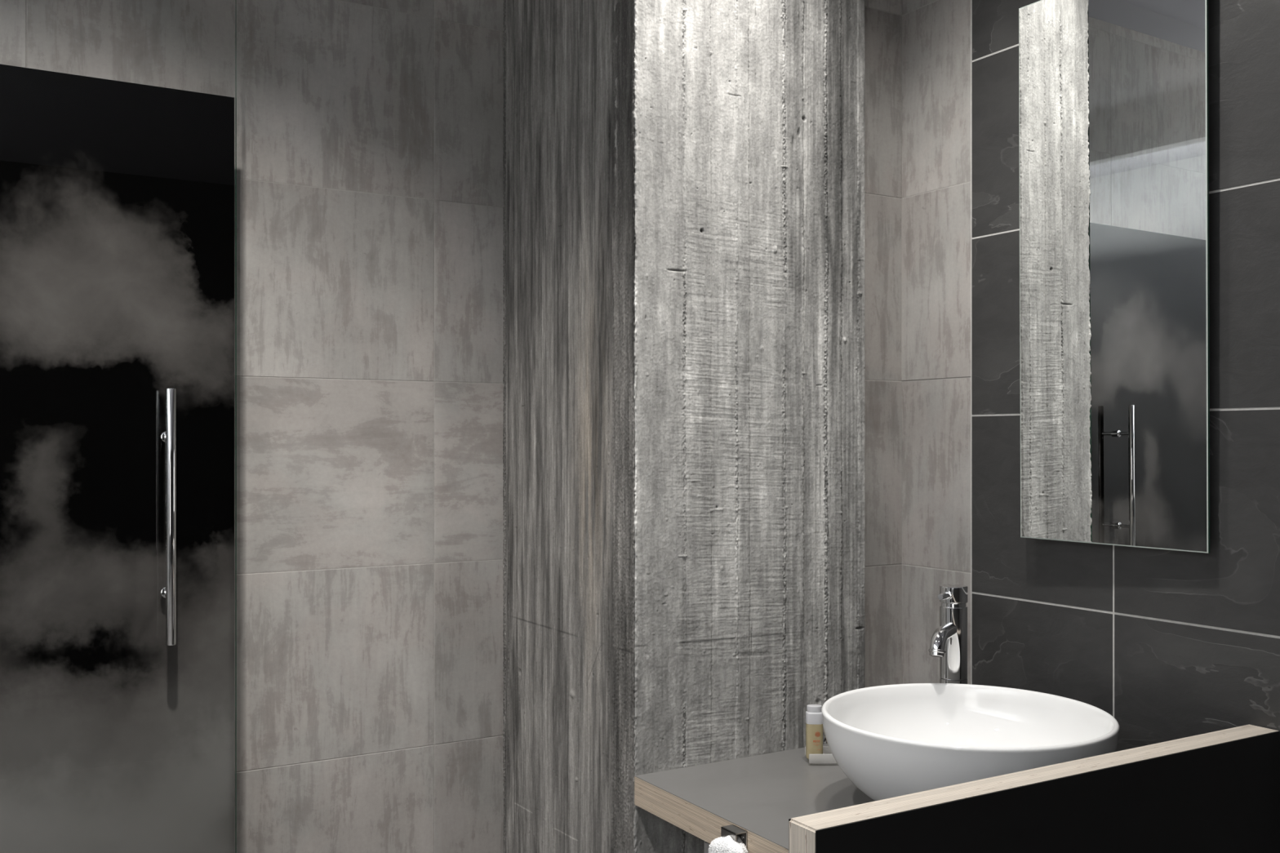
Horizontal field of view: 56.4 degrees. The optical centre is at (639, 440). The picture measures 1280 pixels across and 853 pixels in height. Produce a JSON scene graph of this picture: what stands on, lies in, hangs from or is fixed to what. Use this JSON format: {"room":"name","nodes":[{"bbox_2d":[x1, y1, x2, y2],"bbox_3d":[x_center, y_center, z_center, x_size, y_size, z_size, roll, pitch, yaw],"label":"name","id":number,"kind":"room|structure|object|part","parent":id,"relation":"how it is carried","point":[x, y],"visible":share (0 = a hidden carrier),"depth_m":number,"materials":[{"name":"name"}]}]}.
{"room":"bathroom","nodes":[
{"label":"bathroom","id":0,"kind":"room"},
{"bbox_2d":[0,0,503,852],"bbox_3d":[-1.353,0.120,1.629,2.550,2.500,0.063,0,0,-31],"label":"wall","id":1,"kind":"structure","parent":0,"point":[370,133],"depth_m":2.11,"materials":[{"name":"tile"}]},
{"bbox_2d":[0,0,236,852],"bbox_3d":[-1.067,0.122,1.587,1.038,2.484,0.061,0,0,-31],"label":"door","id":2,"kind":"structure","parent":1,"relation":"in","point":[117,197],"depth_m":1.79,"materials":[{"name":"black glass"}]},
{"bbox_3d":[-0.699,0.114,1.780,0.014,0.382,0.014,0,0,-31],"label":"handle","id":3,"kind":"part","parent":2,"relation":"part of","materials":[{"name":"silver metal"}]},
{"bbox_3d":[-1.080,0.122,1.608,1.038,2.484,0.008,0,0,-31],"label":"glass pane","id":4,"kind":"part","parent":2,"relation":"part of","materials":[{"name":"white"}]},
{"bbox_2d":[502,0,865,852],"bbox_3d":[0.061,0.120,2.160,0.469,2.500,0.505,0,0,-31],"label":"concrete column","id":5,"kind":"structure","parent":0,"point":[684,400],"depth_m":1.96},
{"bbox_2d":[864,0,902,688],"bbox_3d":[0.397,0.120,2.153,0.144,2.500,0.063,0,0,-31],"label":"wall","id":6,"kind":"structure","parent":0,"point":[882,18],"depth_m":2.14,"materials":[{"name":"tile"}]},
{"bbox_2d":[901,0,1279,751],"bbox_3d":[1.325,0.120,0.801,0.065,2.500,3.215,0,0,-31],"label":"wall","id":7,"kind":"structure","parent":0,"point":[1172,645],"depth_m":1.88,"materials":[{"name":"tile"}]},
{"bbox_2d":[970,0,972,684],"bbox_3d":[0.565,0.120,2.020,0.013,2.500,0.002,0,0,-31],"label":"trim","id":8,"kind":"structure","parent":7,"relation":"attached to","point":[971,0],"depth_m":2.02,"materials":[{"name":"tile"}]},
{"bbox_2d":[1018,0,1209,553],"bbox_3d":[0.693,-0.265,1.761,0.016,0.838,0.316,0,0,-33],"label":"wall mirror","id":9,"kind":"object","parent":7,"relation":"attached to","point":[1113,95],"visible":1,"depth_m":1.74,"materials":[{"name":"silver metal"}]},
{"bbox_3d":[-0.166,1.420,0.130,3.348,0.100,3.894,0,0,-31],"label":"floor","id":10,"kind":"structure","parent":0,"visible":0},
{"bbox_2d":[704,840,710,852],"bbox_3d":[0.113,0.964,1.658,0.034,0.812,0.039,0,0,-31],"label":"post","id":11,"kind":"object","parent":10,"relation":"on","point":[706,844],"visible":0.2,"depth_m":1.66,"materials":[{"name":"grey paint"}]},
{"bbox_2d":[634,743,874,852],"bbox_3d":[0.391,0.536,1.726,0.585,0.044,0.661,0,0,-31],"label":"countertop","id":12,"kind":"structure","parent":11,"relation":"on","point":[758,795],"depth_m":1.74,"materials":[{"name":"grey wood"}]},
{"bbox_2d":[720,824,746,848],"bbox_3d":[0.125,0.547,1.583,0.019,0.062,0.034,0,0,-31],"label":"loop","id":13,"kind":"object","parent":12,"relation":"attached to","point":[731,830],"visible":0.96,"depth_m":1.58,"materials":[{"name":"metal"}]},
{"bbox_2d":[708,835,748,852],"bbox_3d":[0.121,0.685,1.576,0.056,0.328,0.121,0,0,-31],"label":"hand towel","id":14,"kind":"object","parent":13,"relation":"hanging from","point":[726,844],"visible":0.98,"depth_m":1.57,"materials":[{"name":"white fabric"}]},
{"bbox_2d":[804,746,837,764],"bbox_3d":[0.310,0.505,1.908,0.086,0.018,0.050,0,0,0],"label":"soap tray","id":15,"kind":"object","parent":12,"relation":"on","point":[827,757],"visible":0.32,"depth_m":1.88,"materials":[{"name":"white ceramic"}]},
{"bbox_2d":[805,704,822,759],"bbox_3d":[0.279,0.466,1.908,0.027,0.084,0.022,0,0,0],"label":"bottle","id":16,"kind":"object","parent":15,"relation":"in","point":[814,724],"visible":0.9,"depth_m":1.90,"materials":[{"name":"plastic"}]},
{"bbox_2d":[928,584,967,684],"bbox_3d":[0.476,0.372,1.871,0.052,0.283,0.119,0,0,41],"label":"faucet","id":17,"kind":"object","parent":12,"relation":"on","point":[948,642],"visible":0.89,"depth_m":1.88,"materials":[{"name":"silver metal"}]},
{"bbox_3d":[0.472,0.306,1.854,0.023,0.040,0.084,0,0,32],"label":"spout","id":18,"kind":"part","parent":17,"relation":"part of","materials":[{"name":"silver metal"}]},
{"bbox_3d":[0.477,0.244,1.870,0.014,0.014,0.032,0,0,38],"label":"lever","id":19,"kind":"part","parent":17,"relation":"part of","materials":[{"name":"silver metal"}]},
{"bbox_2d":[821,683,1119,801],"bbox_3d":[0.449,0.444,1.644,0.393,0.140,0.393,0,0,-31],"label":"washbasin","id":20,"kind":"object","parent":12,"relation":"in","point":[890,741],"visible":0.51,"depth_m":1.72,"materials":[{"name":"white ceramic"}]},
{"bbox_2d":[788,724,1279,852],"bbox_3d":[0.491,0.874,1.375,0.773,0.991,0.043,0,0,-31],"label":"divider panel","id":21,"kind":"object","parent":10,"relation":"on","point":[1219,791],"visible":1,"depth_m":1.38,"materials":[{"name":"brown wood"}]}
]}

